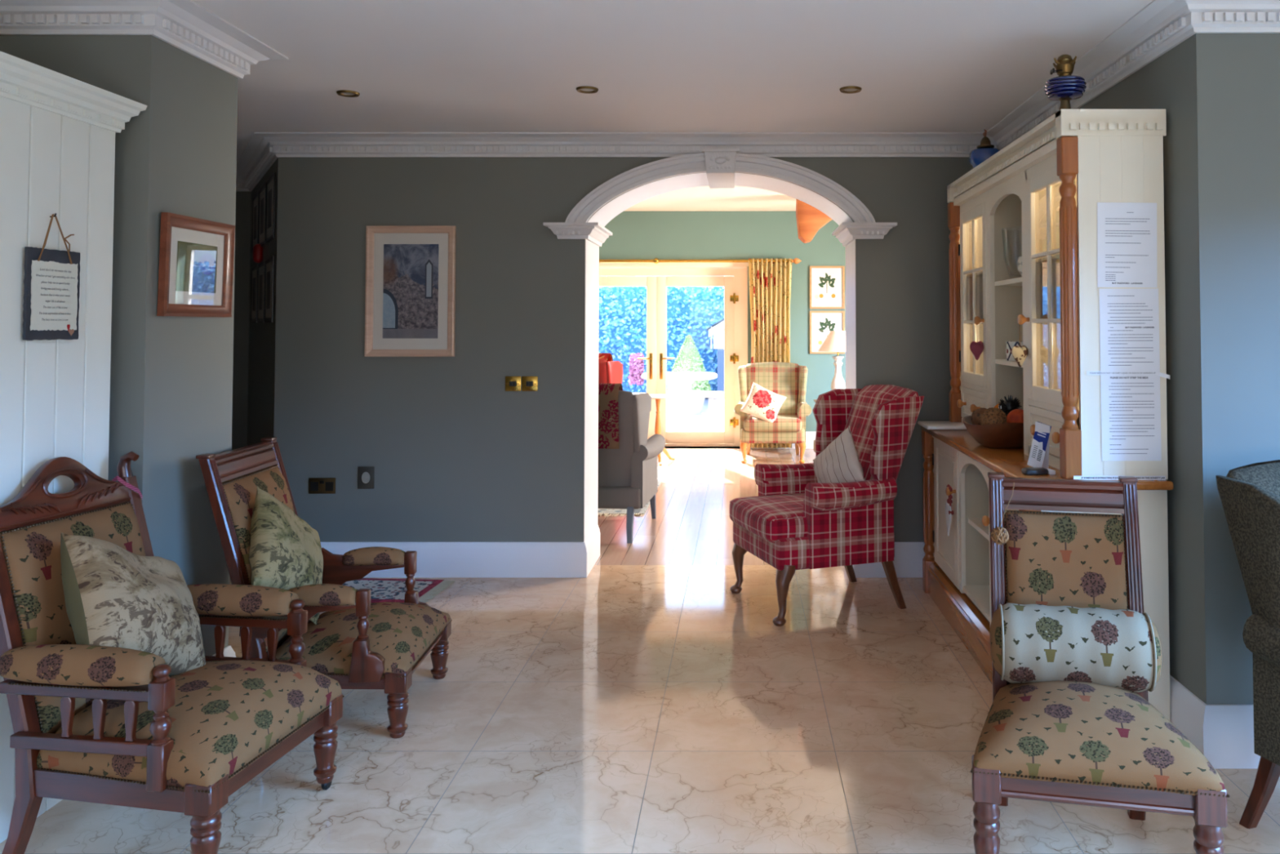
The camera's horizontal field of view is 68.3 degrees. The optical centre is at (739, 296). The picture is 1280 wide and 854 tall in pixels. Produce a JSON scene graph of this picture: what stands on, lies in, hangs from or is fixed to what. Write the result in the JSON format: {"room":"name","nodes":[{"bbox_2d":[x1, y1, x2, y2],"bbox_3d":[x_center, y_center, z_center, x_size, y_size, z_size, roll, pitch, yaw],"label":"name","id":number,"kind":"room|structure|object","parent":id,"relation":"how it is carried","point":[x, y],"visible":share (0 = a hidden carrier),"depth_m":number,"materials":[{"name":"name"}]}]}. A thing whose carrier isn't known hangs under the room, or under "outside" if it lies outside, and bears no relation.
{"room":"sitting room","nodes":[
{"label":"sitting room","id":0,"kind":"room"},
{"bbox_2d":[231,191,251,449],"bbox_3d":[-4.780,0.365,6.687,2.840,2.490,0.110,0,-2,0],"label":"wall","id":1,"kind":"structure","parent":0,"point":[243,199],"depth_m":6.64,"materials":[{"name":"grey paint"}]},
{"bbox_2d":[247,157,278,445],"bbox_3d":[-2.989,0.343,5.990,0.142,2.490,1.611,1,-2,-32],"label":"wall","id":2,"kind":"structure","parent":0,"point":[262,335],"depth_m":5.81,"materials":[{"name":"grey paint"}]},
{"bbox_2d":[250,264,257,323],"bbox_3d":[-3.246,-0.013,6.258,0.010,0.380,0.380,1,-2,-32],"label":"framed photograph","id":3,"kind":"object","parent":2,"relation":"attached to","point":[255,268],"visible":0.94,"depth_m":6.23,"materials":[{"name":"black plastic"}]},
{"bbox_2d":[251,191,259,253],"bbox_3d":[-3.246,-0.493,6.273,0.010,0.380,0.380,1,-2,-32],"label":"framed photograph","id":4,"kind":"object","parent":2,"relation":"attached to","point":[255,198],"visible":0.71,"depth_m":6.26,"materials":[{"name":"black plastic"}]},
{"bbox_2d":[252,244,262,262],"bbox_3d":[-3.064,-0.273,5.955,0.060,0.120,0.100,1,-2,-32],"label":"bell","id":5,"kind":"object","parent":2,"relation":"attached to","point":[257,253],"visible":0.98,"depth_m":5.92,"materials":[{"name":"red plastic"}]},
{"bbox_2d":[257,260,265,322],"bbox_3d":[-3.010,-0.025,5.887,0.010,0.380,0.380,1,-2,-32],"label":"framed photograph","id":6,"kind":"object","parent":2,"relation":"attached to","point":[261,266],"visible":0.97,"depth_m":5.87,"materials":[{"name":"black plastic"}]},
{"bbox_2d":[258,274,262,310],"bbox_3d":[-3.012,-0.025,5.886,0.002,0.220,0.180,1,-2,-32],"label":"picture","id":7,"kind":"object","parent":6,"relation":"attached to","point":[260,276],"depth_m":5.88},
{"bbox_2d":[257,182,266,246],"bbox_3d":[-3.010,-0.505,5.902,0.010,0.380,0.380,1,-2,-32],"label":"framed photograph","id":8,"kind":"object","parent":2,"relation":"attached to","point":[262,194],"visible":0.84,"depth_m":5.87,"materials":[{"name":"black plastic"}]},
{"bbox_2d":[264,255,274,322],"bbox_3d":[-2.774,-0.037,5.516,0.010,0.380,0.380,1,-2,-32],"label":"framed photograph","id":9,"kind":"object","parent":2,"relation":"attached to","point":[269,262],"visible":1,"depth_m":5.48,"materials":[{"name":"black plastic"}]},
{"bbox_2d":[266,271,271,308],"bbox_3d":[-2.776,-0.037,5.514,0.002,0.220,0.180,1,-2,-32],"label":"picture","id":10,"kind":"object","parent":9,"relation":"attached to","point":[268,273],"depth_m":5.50},
{"bbox_2d":[265,172,275,243],"bbox_3d":[-2.774,-0.516,5.531,0.010,0.380,0.380,1,-2,-32],"label":"framed photograph","id":11,"kind":"object","parent":2,"relation":"attached to","point":[270,189],"visible":1,"depth_m":5.50,"materials":[{"name":"black plastic"}]},
{"bbox_2d":[267,188,271,228],"bbox_3d":[-2.776,-0.517,5.530,0.002,0.220,0.180,1,-2,-32],"label":"picture","id":12,"kind":"object","parent":11,"relation":"attached to","point":[269,211],"depth_m":5.52},
{"bbox_2d":[274,157,973,542],"bbox_3d":[-0.508,0.328,5.512,4.217,2.490,0.480,0,-2,0],"label":"wall","id":13,"kind":"structure","parent":0,"point":[455,455],"depth_m":5.28,"materials":[{"name":"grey paint"}]},
{"bbox_2d":[308,477,335,493],"bbox_3d":[-2.340,1.060,5.242,0.150,0.088,0.012,0,-2,0],"label":"wall socket","id":14,"kind":"object","parent":13,"relation":"attached to","point":[316,485],"visible":1,"depth_m":5.24,"materials":[{"name":"gold metal"}]},
{"bbox_2d":[357,466,374,488],"bbox_3d":[-2.095,1.015,5.243,0.092,0.124,0.013,0,-2,0],"label":"wall socket","id":15,"kind":"object","parent":13,"relation":"attached to","point":[366,474],"visible":1,"depth_m":5.24,"materials":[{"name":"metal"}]},
{"bbox_2d":[364,226,456,356],"bbox_3d":[-1.855,-0.029,5.269,0.500,0.735,0.025,0,-2,0],"label":"framed painting","id":16,"kind":"object","parent":13,"relation":"attached to","point":[410,291],"visible":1,"depth_m":5.27,"materials":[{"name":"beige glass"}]},
{"bbox_2d":[382,244,438,337],"bbox_3d":[-1.855,-0.029,5.275,0.310,0.531,0.002,0,-2,0],"label":"picture","id":17,"kind":"object","parent":16,"relation":"attached to","point":[410,271],"depth_m":5.27},
{"bbox_2d":[320,524,599,577],"bbox_3d":[-3.434,1.494,6.032,5.414,0.192,1.040,-1,-2,19],"label":"baseboard","id":18,"kind":"structure","parent":13,"relation":"attached to","point":[434,559],"depth_m":5.21,"materials":[{"name":"white paint"}]},
{"bbox_2d":[505,376,520,391],"bbox_3d":[-1.275,0.490,5.258,0.090,0.084,0.015,0,-2,0],"label":"light switch","id":19,"kind":"object","parent":13,"relation":"attached to","point":[512,383],"visible":1,"depth_m":5.26,"materials":[{"name":"gold metal"}]},
{"bbox_2d":[521,376,537,391],"bbox_3d":[-1.181,0.490,5.258,0.090,0.084,0.015,0,-2,0],"label":"light switch","id":20,"kind":"object","parent":13,"relation":"attached to","point":[528,383],"visible":1,"depth_m":5.26,"materials":[{"name":"gold metal"}]},
{"bbox_2d":[542,222,612,246],"bbox_3d":[-0.943,-0.360,5.503,0.305,0.085,0.591,0,-2,0],"label":"trim","id":21,"kind":"structure","parent":13,"relation":"attached to","point":[595,233],"depth_m":5.25,"materials":[{"name":"white paint"}]},
{"bbox_2d":[235,132,997,191],"bbox_3d":[-2.359,-0.834,5.726,7.714,0.117,1.228,0,-2,15],"label":"crown molding","id":22,"kind":"structure","parent":13,"relation":"attached to","point":[263,149],"depth_m":5.26,"materials":[{"name":"white paint"}]},
{"bbox_2d":[564,152,875,222],"bbox_3d":[-0.110,-0.599,5.275,1.744,0.418,0.050,0,-2,0],"label":"trim arch moulding","id":23,"kind":"structure","parent":13,"relation":"attached to","point":[633,178],"depth_m":5.27,"materials":[{"name":"white paint"}]},
{"bbox_2d":[701,148,738,188],"bbox_3d":[-0.110,-0.748,5.521,0.210,0.138,0.610,0,-2,0],"label":"trim","id":24,"kind":"structure","parent":13,"relation":"attached to","point":[720,163],"depth_m":5.23,"materials":[{"name":"white paint"}]},
{"bbox_2d":[831,222,897,246],"bbox_3d":[0.723,-0.360,5.503,0.305,0.085,0.591,0,-2,0],"label":"trim","id":25,"kind":"structure","parent":13,"relation":"attached to","point":[846,233],"depth_m":5.25,"materials":[{"name":"white paint"}]},
{"bbox_2d":[852,542,924,577],"bbox_3d":[1.062,1.476,5.465,0.857,0.192,0.502,0,-2,0],"label":"baseboard","id":26,"kind":"structure","parent":13,"relation":"attached to","point":[908,556],"depth_m":5.21,"materials":[{"name":"white paint"}]},
{"bbox_2d":[0,448,1279,853],"bbox_3d":[-1.400,1.564,4.413,9.600,0.050,13.120,0,-2,0],"label":"floor","id":27,"kind":"structure","parent":0,"point":[615,708],"depth_m":3.18,"materials":[{"name":"stone"}]},
{"bbox_2d":[0,51,146,843],"bbox_3d":[-2.217,0.406,2.104,0.555,2.120,1.858,0,-2,0],"label":"tall cabinet","id":28,"kind":"object","parent":27,"relation":"on","point":[58,131],"visible":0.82,"depth_m":2.71,"materials":[{"name":"wood"}]},
{"bbox_2d":[22,213,79,340],"bbox_3d":[-1.988,-0.058,2.709,0.025,0.368,0.212,0,-2,5],"label":"plaque","id":29,"kind":"object","parent":28,"relation":"attached to","point":[51,280],"visible":1,"depth_m":2.69,"materials":[{"name":"black stone"}]},
{"bbox_2d":[0,35,237,655],"bbox_3d":[-2.268,0.259,3.308,0.665,2.490,0.530,0,-2,0],"label":"wall pier","id":30,"kind":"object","parent":27,"relation":"on","point":[171,403],"visible":0.27,"depth_m":3.14,"materials":[{"name":"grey paint"}]},
{"bbox_2d":[156,212,235,317],"bbox_3d":[-1.915,-0.101,3.315,0.026,0.345,0.415,1,-2,0],"label":"framed print","id":31,"kind":"object","parent":30,"relation":"attached to","point":[197,255],"visible":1,"depth_m":3.29,"materials":[{"name":"red wood"}]},
{"bbox_2d":[175,240,217,293],"bbox_3d":[-1.921,-0.101,3.315,0.002,0.171,0.241,1,-2,0],"label":"picture","id":32,"kind":"object","parent":31,"relation":"attached to","point":[196,261],"depth_m":3.31},
{"bbox_2d":[0,451,344,853],"bbox_3d":[-1.611,0.971,2.623,0.733,1.025,0.675,0,-2,7],"label":"armchair","id":33,"kind":"object","parent":27,"relation":"on","point":[97,724],"visible":0.93,"depth_m":2.43,"materials":[{"name":"fabric"}]},
{"bbox_2d":[60,532,205,675],"bbox_3d":[-1.681,0.872,2.604,0.283,0.482,0.529,0,-2,10],"label":"cushion","id":34,"kind":"object","parent":33,"relation":"on","point":[115,596],"visible":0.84,"depth_m":2.50,"materials":[{"name":"fabric"}]},
{"bbox_2d":[195,436,451,737],"bbox_3d":[-1.508,1.030,3.464,0.728,0.958,0.628,0,-2,-3],"label":"armchair","id":35,"kind":"object","parent":27,"relation":"on","point":[357,643],"visible":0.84,"depth_m":3.27,"materials":[{"name":"fabric"}]},
{"bbox_2d":[248,486,323,624],"bbox_3d":[-1.619,0.931,3.352,0.218,0.513,0.525,0,-2,13],"label":"cushion","id":36,"kind":"object","parent":35,"relation":"on","point":[285,552],"visible":0.77,"depth_m":3.27,"materials":[{"name":"fabric"}]},
{"bbox_2d":[342,577,454,602],"bbox_3d":[-2.000,1.550,4.948,0.861,0.010,0.428,0,-2,4],"label":"rug","id":37,"kind":"object","parent":27,"relation":"on","point":[382,590],"visible":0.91,"depth_m":4.98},
{"bbox_2d":[597,390,665,542],"bbox_3d":[-0.973,1.107,6.476,0.840,0.993,0.861,0,-2,4],"label":"armchair","id":38,"kind":"object","parent":27,"relation":"on","point":[628,473],"visible":0.51,"depth_m":6.14,"materials":[{"name":"grey fabric"}]},
{"bbox_2d":[598,382,622,448],"bbox_3d":[-0.951,0.780,6.161,0.350,0.418,0.261,0,-2,4],"label":"throw","id":39,"kind":"object","parent":38,"relation":"on","point":[608,410],"visible":0.41,"depth_m":6.05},
{"bbox_2d":[597,466,668,516],"bbox_3d":[-1.850,1.649,8.072,2.281,0.011,2.401,0,-2,0],"label":"rug","id":40,"kind":"object","parent":27,"relation":"on","point":[661,470],"visible":0.12,"depth_m":7.08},
{"bbox_2d":[598,358,622,383],"bbox_3d":[-1.429,1.114,8.863,0.820,1.108,0.929,0,-2,9],"label":"armchair","id":41,"kind":"object","parent":40,"relation":"on","point":[611,372],"visible":0.06,"depth_m":8.43,"materials":[{"name":"fabric"}]},
{"bbox_2d":[648,394,679,465],"bbox_3d":[-0.840,1.358,9.582,0.430,0.684,0.430,0,-2,0],"label":"table","id":42,"kind":"object","parent":27,"relation":"on","point":[657,397],"visible":0.6,"depth_m":9.56,"materials":[{"name":"brown wood"}]},
{"bbox_2d":[583,172,856,542],"bbox_3d":[-0.110,0.439,5.520,1.524,2.270,0.508,0,-2,0],"label":"lining","id":43,"kind":"object","parent":27,"relation":"on","point":[610,211],"visible":0.73,"depth_m":5.53,"materials":[{"name":"white paint"}]},
{"bbox_2d":[733,361,811,463],"bbox_3d":[0.346,1.207,9.871,0.800,1.008,0.742,0,-2,2],"label":"armchair","id":44,"kind":"object","parent":27,"relation":"on","point":[788,380],"visible":0.92,"depth_m":9.96,"materials":[{"name":"beige fabric"}]},
{"bbox_2d":[740,382,786,422],"bbox_3d":[0.240,1.102,9.594,0.473,0.442,0.180,0,-2,7],"label":"cushion","id":45,"kind":"object","parent":44,"relation":"on","point":[764,404],"visible":1,"depth_m":9.54,"materials":[{"name":"fabric"}]},
{"bbox_2d":[743,414,802,431],"bbox_3d":[0.343,1.319,9.753,0.615,0.160,0.515,0,-2,2],"label":"seat cushion","id":46,"kind":"object","parent":44,"relation":"on","point":[782,423],"depth_m":9.52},
{"bbox_2d":[728,384,924,626],"bbox_3d":[0.426,1.007,4.802,0.869,1.088,0.780,1,-2,-21],"label":"armchair","id":47,"kind":"object","parent":27,"relation":"on","point":[795,521],"visible":0.96,"depth_m":4.55,"materials":[{"name":"red fabric"}]},
{"bbox_2d":[728,493,807,542],"bbox_3d":[0.280,1.112,4.742,0.555,0.160,0.595,1,-2,-21],"label":"seat cushion","id":48,"kind":"object","parent":47,"relation":"on","point":[765,517],"depth_m":4.55,"materials":[{"name":"red fabric"}]},
{"bbox_2d":[812,425,865,482],"bbox_3d":[0.498,0.885,4.774,0.162,0.450,0.455,1,-2,-18],"label":"striped cushion","id":49,"kind":"object","parent":47,"relation":"on","point":[839,462],"visible":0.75,"depth_m":4.72,"materials":[{"name":"beige fabric"}]},
{"bbox_2d":[920,108,1173,721],"bbox_3d":[1.220,0.454,4.090,0.510,2.150,1.855,0,-2,0],"label":"dresser","id":50,"kind":"object","parent":27,"relation":"on","point":[1047,184],"depth_m":3.75,"materials":[{"name":"beige paint"}]},
{"bbox_2d":[917,421,966,429],"bbox_3d":[1.060,0.668,4.851,0.230,0.018,0.260,0,-2,0],"label":"tray","id":51,"kind":"object","parent":50,"relation":"on","point":[927,424],"visible":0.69,"depth_m":4.78,"materials":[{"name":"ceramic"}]},
{"bbox_2d":[945,484,954,535],"bbox_3d":[0.985,1.007,4.410,0.024,0.240,0.114,0,-2,0],"label":"heart","id":52,"kind":"object","parent":50,"relation":"hanging from","point":[948,512],"visible":1,"depth_m":4.39,"materials":[{"name":"red fabric"}]},
{"bbox_2d":[969,324,983,359],"bbox_3d":[1.128,0.215,4.455,0.104,0.180,0.044,2,-2,-41],"label":"heart","id":53,"kind":"object","parent":50,"relation":"hanging from","point":[976,348],"visible":1,"depth_m":4.43,"materials":[{"name":"fabric"}]},
{"bbox_2d":[968,517,989,540],"bbox_3d":[1.254,1.028,4.075,0.398,0.022,0.530,0,-2,0],"label":"shelf","id":54,"kind":"object","parent":50,"relation":"attached to","point":[975,522],"depth_m":4.17,"materials":[{"name":"beige paint"}]},
{"bbox_2d":[968,129,999,168],"bbox_3d":[1.200,-0.712,4.575,0.160,0.211,0.160,0,-2,0],"label":"oil lamp","id":55,"kind":"object","parent":50,"relation":"on","point":[985,150],"visible":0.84,"depth_m":4.53,"materials":[{"name":"blue glass"}]},
{"bbox_2d":[962,414,1023,448],"bbox_3d":[1.140,0.593,4.103,0.310,0.126,0.450,0,-2,0],"label":"wooden bowl","id":56,"kind":"object","parent":50,"relation":"on","point":[1002,435],"visible":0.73,"depth_m":3.95,"materials":[{"name":"brown wood"}]},
{"bbox_2d":[971,407,986,425],"bbox_3d":[1.093,0.546,4.203,0.097,0.096,0.101,1,-2,-22],"label":"ball","id":57,"kind":"object","parent":56,"relation":"in","point":[975,415],"visible":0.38,"depth_m":4.18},
{"bbox_2d":[979,407,1006,424],"bbox_3d":[1.090,0.537,4.026,0.117,0.119,0.117,0,-2,0],"label":"ball","id":58,"kind":"object","parent":56,"relation":"in","point":[990,415],"visible":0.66,"depth_m":3.99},
{"bbox_2d":[998,395,1022,416],"bbox_3d":[1.175,0.479,4.077,0.099,0.099,0.099,0,-2,0],"label":"toy","id":59,"kind":"object","parent":56,"relation":"in","point":[1006,406],"visible":0.71,"depth_m":4.06,"materials":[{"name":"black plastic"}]},
{"bbox_2d":[1006,408,1023,422],"bbox_3d":[1.180,0.525,3.966,0.097,0.097,0.097,0,-2,0],"label":"ball","id":60,"kind":"object","parent":56,"relation":"in","point":[1016,415],"visible":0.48,"depth_m":3.94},
{"bbox_2d":[995,276,1022,285],"bbox_3d":[1.319,-0.066,4.105,0.268,0.020,0.502,0,-2,0],"label":"shelf","id":61,"kind":"object","parent":50,"relation":"attached to","point":[999,281],"depth_m":4.22,"materials":[{"name":"beige paint"}]},
{"bbox_2d":[995,359,1022,367],"bbox_3d":[1.319,0.294,4.094,0.268,0.020,0.502,0,-2,0],"label":"shelf","id":62,"kind":"object","parent":50,"relation":"attached to","point":[998,362],"depth_m":4.25,"materials":[{"name":"beige paint"}]},
{"bbox_2d":[1005,341,1022,360],"bbox_3d":[1.235,0.242,4.151,0.106,0.085,0.122,-1,-2,37],"label":"mug","id":63,"kind":"object","parent":50,"relation":"on","point":[1009,344],"visible":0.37,"depth_m":4.11,"materials":[{"name":"ceramic"}]},
{"bbox_2d":[1011,324,1028,367],"bbox_3d":[1.125,0.195,3.761,0.099,0.181,0.042,1,-2,-36],"label":"heart","id":64,"kind":"object","parent":50,"relation":"hanging from","point":[1020,353],"visible":1,"depth_m":3.74,"materials":[{"name":"beige fabric"}]},
{"bbox_2d":[1021,466,1055,475],"bbox_3d":[1.056,0.618,3.312,0.111,0.022,0.050,0,-2,-9],"label":"glasses case","id":65,"kind":"object","parent":50,"relation":"on","point":[1028,471],"visible":1,"depth_m":3.29,"materials":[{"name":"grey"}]},
{"bbox_2d":[1026,421,1051,468],"bbox_3d":[1.101,0.546,3.432,0.039,0.173,0.095,1,-2,-30],"label":"leaflet","id":66,"kind":"object","parent":50,"relation":"on","point":[1039,451],"visible":0.98,"depth_m":3.43,"materials":[{"name":"white paper"}]},
{"bbox_2d":[1031,444,1042,461],"bbox_3d":[1.089,0.574,3.430,0.001,0.048,0.044,12,2,-29],"label":"print","id":67,"kind":"object","parent":66,"relation":"attached to","point":[1034,445],"depth_m":3.43},
{"bbox_2d":[1033,421,1051,451],"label":"print","id":68,"kind":"object","parent":66,"relation":"attached to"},
{"bbox_2d":[920,426,1173,489],"bbox_3d":[1.215,0.669,4.083,0.500,0.030,1.855,0,-2,0],"label":"countertop","id":69,"kind":"structure","parent":50,"relation":"on","point":[1008,461],"depth_m":3.76,"materials":[{"name":"orange wood"}]},
{"bbox_2d":[1035,253,1059,262],"bbox_3d":[1.329,-0.153,3.546,0.248,0.012,0.598,0,-2,0],"label":"shelf","id":70,"kind":"object","parent":50,"relation":"attached to","point":[1055,258],"depth_m":3.72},
{"bbox_2d":[1044,54,1086,115],"bbox_3d":[1.165,-0.755,3.355,0.144,0.221,0.144,0,-2,0],"label":"oil lamp","id":71,"kind":"object","parent":50,"relation":"on","point":[1066,87],"visible":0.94,"depth_m":3.33,"materials":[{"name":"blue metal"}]},
{"bbox_2d":[1097,202,1157,287],"bbox_3d":[1.335,-0.177,3.228,0.206,0.293,0.002,1,-2,0],"label":"paper notice","id":72,"kind":"object","parent":50,"relation":"attached to","point":[1126,232],"visible":1,"depth_m":3.23,"materials":[{"name":"grey"}]},
{"bbox_2d":[1105,212,1151,280],"bbox_3d":[1.338,-0.172,3.227,0.156,0.238,0.001,1,-2,0],"label":"print","id":73,"kind":"object","parent":72,"relation":"attached to","point":[1127,234],"depth_m":3.23,"materials":[{"name":"grey"}]},
{"bbox_2d":[1098,288,1161,461],"bbox_3d":[1.340,0.268,3.214,0.209,0.592,0.002,0,-2,0],"label":"paper notice","id":74,"kind":"object","parent":50,"relation":"attached to","point":[1129,318],"visible":1,"depth_m":3.21,"materials":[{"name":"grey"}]},
{"bbox_2d":[1107,295,1154,453],"bbox_3d":[1.343,0.268,3.214,0.154,0.542,0.001,0,-2,0],"label":"print","id":75,"kind":"object","parent":74,"relation":"attached to","point":[1131,318],"depth_m":3.21,"materials":[{"name":"grey"}]},
{"bbox_2d":[970,471,1230,853],"bbox_3d":[0.900,1.003,2.501,0.575,0.953,0.628,0,-2,12],"label":"chair","id":76,"kind":"object","parent":27,"relation":"on","point":[1072,742],"visible":0.83,"depth_m":2.33,"materials":[{"name":"fabric"}]},
{"bbox_2d":[991,482,1014,544],"bbox_3d":[0.751,0.622,2.679,0.066,0.176,0.050,-1,-2,18],"label":"ball","id":77,"kind":"object","parent":76,"relation":"hanging from","point":[999,535],"visible":1,"depth_m":2.67,"materials":[{"name":"brown"}]},
{"bbox_2d":[990,602,1161,692],"bbox_3d":[0.914,0.961,2.568,0.442,0.214,0.208,0,-2,12],"label":"bolster cushion","id":78,"kind":"object","parent":76,"relation":"on","point":[1120,648],"visible":0.93,"depth_m":2.49,"materials":[{"name":"fabric"}]},
{"bbox_2d":[1215,459,1279,828],"bbox_3d":[1.769,0.975,2.488,0.800,1.008,0.678,1,-2,-20],"label":"armchair","id":79,"kind":"object","parent":27,"relation":"on","point":[1250,494],"visible":1,"depth_m":2.52,"materials":[{"name":"grey fabric"}]},
{"bbox_3d":[1.060,1.409,9.911,0.520,0.605,0.440,0,-2,0],"label":"side table","id":80,"kind":"object","parent":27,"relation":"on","visible":0},
{"bbox_2d":[817,330,845,390],"bbox_3d":[1.040,0.737,9.932,0.430,0.740,0.430,0,-2,0],"label":"table lamp","id":81,"kind":"object","parent":80,"relation":"on","point":[835,341],"visible":0.71,"depth_m":9.86,"materials":[{"name":"white ceramic"}]},
{"bbox_2d":[191,0,1153,162],"bbox_3d":[-1.400,-1.036,2.359,9.600,0.080,8.850,0,-2,0],"label":"ceiling","id":82,"kind":"structure","parent":0,"point":[414,65],"depth_m":3.82,"materials":[{"name":"paint"}]},
{"bbox_2d":[689,397,705,414],"bbox_3d":[-0.830,1.727,15.153,0.600,0.340,0.600,0,-2,0],"label":"pot","id":83,"kind":"object","parent":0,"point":[696,403],"depth_m":14.96,"materials":[{"name":"white stone"}]},
{"bbox_2d":[623,186,795,211],"bbox_3d":[-0.400,-1.097,8.379,6.600,0.080,5.360,0,-2,0],"label":"ceiling","id":84,"kind":"structure","parent":0,"point":[703,198],"depth_m":9.93,"materials":[{"name":"beige paint"}]},
{"bbox_2d":[599,211,845,448],"bbox_3d":[-0.400,0.367,10.879,6.800,2.750,0.270,0,-2,0],"label":"wall","id":85,"kind":"structure","parent":0,"point":[636,235],"depth_m":10.77,"materials":[{"name":"teal paint"}]},
{"bbox_2d":[599,262,748,448],"bbox_3d":[-1.000,0.679,10.857,2.240,2.125,0.295,0,-2,0],"label":"door frame","id":86,"kind":"structure","parent":85,"relation":"in","point":[602,265],"depth_m":10.93,"materials":[{"name":"wood"}]},
{"bbox_2d":[599,275,656,439],"bbox_3d":[-1.455,0.738,10.908,0.960,1.950,0.129,0,-2,0],"label":"door","id":87,"kind":"structure","parent":86,"relation":"attached to","point":[650,282],"depth_m":10.92,"materials":[{"name":"beige wood"}]},
{"bbox_2d":[656,275,738,444],"bbox_3d":[-0.495,0.738,10.908,0.960,1.950,0.129,0,-2,0],"label":"door","id":88,"kind":"structure","parent":86,"relation":"attached to","point":[726,437],"depth_m":10.91,"materials":[{"name":"beige wood"}]},
{"bbox_2d":[599,257,801,264],"bbox_3d":[-0.900,-0.400,10.673,3.200,0.072,0.180,0,-2,0],"label":"pole","id":89,"kind":"object","parent":85,"relation":"attached to","point":[655,260],"visible":0.69,"depth_m":10.60,"materials":[{"name":"gold metal"}]},
{"bbox_2d":[748,258,791,448],"bbox_3d":[0.345,0.638,10.585,0.497,2.130,0.100,0,-2,0],"label":"curtain","id":90,"kind":"object","parent":89,"relation":"hanging from","point":[770,282],"visible":0.56,"depth_m":10.59,"materials":[{"name":"fabric"}]},
{"bbox_2d":[750,431,816,448],"bbox_3d":[1.500,1.641,10.693,2.800,0.192,0.022,0,-2,0],"label":"baseboard","id":91,"kind":"structure","parent":85,"relation":"attached to","point":[810,436],"depth_m":10.68,"materials":[{"name":"white paint"}]},
{"bbox_2d":[809,266,844,308],"bbox_3d":[1.000,-0.102,10.745,0.400,0.490,0.022,0,-2,0],"label":"print","id":92,"kind":"object","parent":85,"relation":"attached to","point":[827,283],"visible":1,"depth_m":10.75,"materials":[{"name":"white paper"}]},
{"bbox_2d":[809,311,844,353],"bbox_3d":[1.000,0.412,10.729,0.400,0.490,0.022,0,-2,0],"label":"print","id":93,"kind":"object","parent":85,"relation":"attached to","point":[821,322],"visible":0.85,"depth_m":10.73,"materials":[{"name":"white paper"}]},
{"bbox_2d":[1079,33,1279,704],"bbox_3d":[2.445,0.286,4.158,1.910,2.490,2.270,0,-2,0],"label":"wall","id":94,"kind":"structure","parent":0,"point":[1219,94],"depth_m":3.05,"materials":[{"name":"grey paint"}]},
{"bbox_2d":[986,0,1279,150],"bbox_3d":[2.330,-0.962,1.671,1.940,0.117,7.280,0,-2,0],"label":"crown molding","id":95,"kind":"structure","parent":94,"relation":"attached to","point":[1160,26],"depth_m":3.31,"materials":[{"name":"white paint"}]},
{"bbox_2d":[1169,675,1260,768],"bbox_3d":[2.551,1.389,2.698,1.581,0.192,5.469,1,-2,-31],"label":"baseboard","id":96,"kind":"structure","parent":94,"relation":"attached to","point":[1224,734],"depth_m":2.97,"materials":[{"name":"white paint"}]},
{"bbox_3d":[-2.550,0.170,0.475,0.100,2.490,5.160,0,-2,0],"label":"wall","id":97,"kind":"structure","parent":0,"visible":0},
{"bbox_2d":[0,0,288,78],"bbox_3d":[-2.152,-0.988,0.836,0.695,0.117,5.810,0,-2,0],"label":"crown molding","id":98,"kind":"structure","parent":97,"relation":"attached to","point":[186,25],"depth_m":3.07,"materials":[{"name":"white paint"}]},
{"bbox_3d":[2.950,0.287,8.335,0.100,2.750,5.360,0,-2,0],"label":"wall","id":99,"kind":"structure","parent":0,"visible":0},
{"bbox_2d":[795,199,831,243],"bbox_3d":[1.738,-0.791,9.514,2.325,0.482,0.270,0,-2,0],"label":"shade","id":100,"kind":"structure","parent":99,"relation":"attached to","point":[810,220],"depth_m":9.38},
{"label":"outside","id":101,"kind":"structure","parent":0,"visible":0},
{"bbox_2d":[666,397,721,431],"bbox_3d":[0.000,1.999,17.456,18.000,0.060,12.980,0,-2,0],"label":"patio","id":102,"kind":"structure","parent":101,"point":[700,420],"depth_m":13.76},
{"bbox_2d":[627,352,644,394],"bbox_3d":[-1.720,1.422,15.563,0.340,0.975,0.340,0,-2,0],"label":"flowering shrub","id":103,"kind":"object","parent":102,"relation":"on","point":[636,366],"visible":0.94,"depth_m":15.50,"materials":[{"name":"pink plant"}]},
{"bbox_2d":[598,286,724,392],"bbox_3d":[-0.005,0.804,18.500,14.099,2.355,1.168,0,-2,0],"label":"hedge","id":104,"kind":"object","parent":102,"relation":"on","point":[691,310],"visible":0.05,"depth_m":18.30,"materials":[{"name":"green plant"}]},
{"bbox_2d":[641,371,717,431],"bbox_3d":[-0.830,1.440,12.861,1.040,0.770,1.040,0,-2,0],"label":"garden table","id":105,"kind":"object","parent":102,"relation":"on","point":[678,383],"visible":0.88,"depth_m":12.71,"materials":[{"name":"white stone"}]},
{"bbox_2d":[666,334,711,414],"bbox_3d":[-0.828,1.258,15.163,0.741,1.278,0.741,0,-2,0],"label":"topiary","id":106,"kind":"object","parent":102,"relation":"on","point":[688,359],"visible":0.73,"depth_m":15.01,"materials":[{"name":"green plant"}]},
{"bbox_2d":[666,391,724,423],"bbox_3d":[-0.673,1.628,13.745,1.202,0.450,0.494,0,-2,10],"label":"garden bench","id":107,"kind":"object","parent":102,"relation":"on","point":[714,411],"visible":0.44,"depth_m":13.58,"materials":[{"name":"white stone"}]},
{"bbox_2d":[706,318,724,391],"bbox_3d":[0.900,0.811,17.213,2.960,2.300,1.540,0,-2,0],"label":"garden shed","id":108,"kind":"object","parent":102,"relation":"on","point":[718,327],"visible":0.18,"depth_m":16.57,"materials":[{"name":"white paint"}]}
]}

